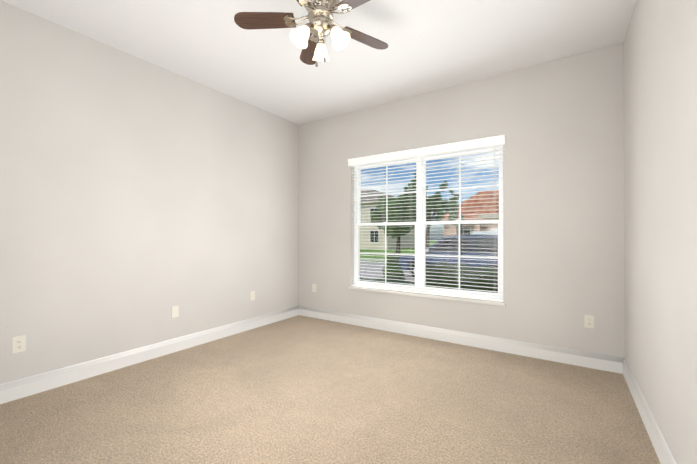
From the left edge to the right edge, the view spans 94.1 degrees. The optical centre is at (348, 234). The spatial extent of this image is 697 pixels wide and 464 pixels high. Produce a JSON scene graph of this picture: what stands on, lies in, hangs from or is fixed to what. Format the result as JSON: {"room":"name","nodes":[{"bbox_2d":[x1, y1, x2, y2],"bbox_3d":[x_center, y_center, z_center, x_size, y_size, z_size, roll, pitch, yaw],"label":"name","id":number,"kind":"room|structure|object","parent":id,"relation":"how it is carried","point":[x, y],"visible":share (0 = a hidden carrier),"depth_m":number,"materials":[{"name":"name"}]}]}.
{"room":"empty bedroom","nodes":[
{"label":"empty bedroom","id":0,"kind":"room"},
{"bbox_2d":[0,0,298,383],"bbox_3d":[-1.978,-0.178,3.302,0.200,3.000,4.500,0,0,34],"label":"wall","id":1,"kind":"structure","parent":0,"point":[140,198],"depth_m":2.98,"materials":[{"name":"beige paint"}]},
{"bbox_2d":[12,335,25,353],"bbox_3d":[-2.444,0.818,2.408,0.009,0.117,0.072,0,0,34],"label":"electrical outlet","id":2,"kind":"object","parent":1,"relation":"attached to","point":[18,343],"visible":1,"depth_m":2.41,"materials":[{"name":"white plastic"}]},
{"bbox_2d":[0,306,299,403],"bbox_3d":[-1.889,1.151,3.237,0.014,0.140,4.100,0,0,34],"label":"baseboard","id":3,"kind":"structure","parent":1,"relation":"attached to","point":[26,386],"depth_m":2.97,"materials":[{"name":"white wood"}]},
{"bbox_2d":[172,306,178,317],"bbox_3d":[-1.802,0.807,3.374,0.007,0.117,0.072,0,0,34],"label":"electrical outlet","id":4,"kind":"object","parent":1,"relation":"attached to","point":[175,311],"visible":1,"depth_m":3.38,"materials":[{"name":"white plastic"}]},
{"bbox_2d":[250,291,254,300],"bbox_3d":[-1.243,0.801,4.212,0.009,0.117,0.072,0,0,34],"label":"electrical outlet","id":5,"kind":"object","parent":1,"relation":"attached to","point":[252,295],"visible":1,"depth_m":4.21,"materials":[{"name":"white plastic"}]},
{"bbox_2d":[1,0,635,124],"bbox_3d":[-0.309,-1.733,2.198,4.210,0.100,4.500,0,0,34],"label":"ceiling","id":6,"kind":"structure","parent":0,"point":[433,45],"depth_m":2.83,"materials":[{"name":"white paint"}]},
{"bbox_2d":[234,0,387,66],"bbox_3d":[-0.161,-1.388,2.158,1.088,0.591,1.116,0,0,34],"label":"fan","id":7,"kind":"object","parent":6,"relation":"hanging from","point":[320,26],"visible":1,"depth_m":2.16,"materials":[{"name":"brown wood"}]},
{"bbox_2d":[0,315,659,463],"bbox_3d":[-0.309,1.267,2.185,4.210,0.100,4.500,0,0,34],"label":"floor","id":8,"kind":"structure","parent":0,"point":[298,389],"depth_m":2.27,"materials":[{"name":"carpet"}]},
{"bbox_2d":[299,43,624,357],"bbox_3d":[0.882,-0.175,3.981,3.810,3.000,0.200,0,0,34],"label":"wall","id":9,"kind":"structure","parent":0,"point":[558,124],"depth_m":3.26,"materials":[{"name":"beige paint"}]},
{"bbox_2d":[312,284,315,291],"bbox_3d":[-0.509,0.793,4.774,0.072,0.117,0.015,0,0,34],"label":"electrical outlet","id":10,"kind":"object","parent":9,"relation":"attached to","point":[313,287],"visible":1,"depth_m":4.78,"materials":[{"name":"white plastic"}]},
{"bbox_2d":[348,135,504,165],"bbox_3d":[0.809,-0.977,3.892,1.940,0.092,0.034,0,0,34],"label":"window valance","id":11,"kind":"object","parent":9,"relation":"attached to","point":[462,145],"visible":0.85,"depth_m":3.78,"materials":[{"name":"white"}]},
{"bbox_2d":[349,286,504,305],"bbox_3d":[0.838,0.729,3.928,1.940,0.034,0.112,0,0,34],"label":"window sill","id":12,"kind":"structure","parent":9,"relation":"attached to","point":[489,302],"depth_m":3.77,"materials":[{"name":"white painted wood"}]},
{"bbox_2d":[354,146,502,298],"bbox_3d":[0.890,-0.125,4.010,1.900,1.700,0.084,0,0,34],"label":"window","id":13,"kind":"structure","parent":9,"relation":"in","point":[419,241],"depth_m":3.96,"materials":[{"name":"white plastic"}]},
{"bbox_2d":[351,145,502,301],"bbox_3d":[0.835,-0.133,3.928,1.892,1.682,0.062,0,0,34],"label":"window blinds","id":14,"kind":"object","parent":13,"relation":"attached to","point":[425,264],"visible":0.83,"depth_m":3.85,"materials":[{"name":"white plastic"}]},
{"bbox_2d":[300,306,619,372],"bbox_3d":[0.823,1.154,3.886,3.750,0.140,0.014,0,0,34],"label":"baseboard","id":15,"kind":"structure","parent":9,"relation":"attached to","point":[604,362],"depth_m":3.48,"materials":[{"name":"white wood"}]},
{"bbox_2d":[584,315,593,328],"bbox_3d":[2.204,0.800,2.971,0.072,0.117,0.009,0,0,34],"label":"electrical outlet","id":16,"kind":"object","parent":9,"relation":"attached to","point":[588,321],"visible":1,"depth_m":2.97,"materials":[{"name":"white plastic"}]},
{"bbox_2d":[623,0,696,463],"bbox_3d":[1.360,-0.188,1.080,0.200,3.000,4.500,0,0,34],"label":"wall","id":17,"kind":"structure","parent":0,"point":[660,177],"depth_m":1.71,"materials":[{"name":"beige paint"}]},
{"bbox_2d":[620,357,676,463],"bbox_3d":[1.271,1.142,1.134,0.014,0.140,4.100,0,0,34],"label":"baseboard","id":18,"kind":"structure","parent":17,"relation":"attached to","point":[662,450],"depth_m":1.99,"materials":[{"name":"white wood"}]},
{"label":"outside","id":19,"kind":"structure","parent":0,"visible":0},
{"bbox_2d":[360,241,436,282],"bbox_3d":[23.090,2.115,58.816,160.000,0.300,115.680,0,0,34],"label":"street","id":20,"kind":"structure","parent":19,"point":[376,260],"depth_m":21.39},
{"bbox_2d":[360,277,414,285],"bbox_3d":[-0.292,1.265,6.259,3.814,0.940,0.897,0,0,34],"label":"hedge","id":21,"kind":"object","parent":20,"relation":"on","point":[396,281],"depth_m":5.80,"materials":[{"name":"green plant"}]},
{"bbox_2d":[360,189,414,249],"bbox_3d":[1.542,-2.284,47.760,15.500,8.400,11.100,0,0,34],"label":"house","id":22,"kind":"structure","parent":20,"relation":"on","point":[372,238],"depth_m":41.24,"materials":[{"name":"paint"}]},
{"bbox_2d":[370,194,415,255],"bbox_3d":[4.037,-0.720,26.605,4.858,5.091,4.925,0,0,34],"label":"broad tree","id":23,"kind":"object","parent":20,"relation":"on","point":[395,229],"depth_m":25.80,"materials":[{"name":"green plant"}]},
{"bbox_2d":[382,253,404,280],"bbox_3d":[0.958,1.154,7.026,0.831,1.498,0.770,0,0,34],"label":"bush","id":24,"kind":"object","parent":20,"relation":"on","point":[395,260],"depth_m":6.86,"materials":[{"name":"green plant"}]},
{"bbox_2d":[392,171,463,246],"bbox_3d":[5.073,-1.101,21.731,4.916,5.835,4.863,0,0,34],"label":"tree","id":25,"kind":"object","parent":20,"relation":"on","point":[430,208],"depth_m":21.19,"materials":[{"name":"green plant"}]},
{"bbox_2d":[399,231,497,276],"bbox_3d":[4.468,0.831,12.431,5.070,1.858,2.170,0,0,34],"label":"van","id":26,"kind":"object","parent":20,"relation":"on","point":[484,241],"depth_m":11.55,"materials":[{"name":"blue paint"}]},
{"bbox_2d":[426,262,497,292],"bbox_3d":[2.569,1.087,4.354,3.095,1.279,1.099,0,0,34],"label":"hedge","id":27,"kind":"object","parent":20,"relation":"on","point":[491,270],"depth_m":4.48,"materials":[{"name":"green plant"}]},
{"bbox_2d":[440,190,498,236],"bbox_3d":[14.295,-1.033,25.089,14.350,5.700,11.400,0,0,34],"label":"house","id":28,"kind":"structure","parent":20,"relation":"on","point":[486,214],"depth_m":26.73,"materials":[{"name":"paint"}]}
]}

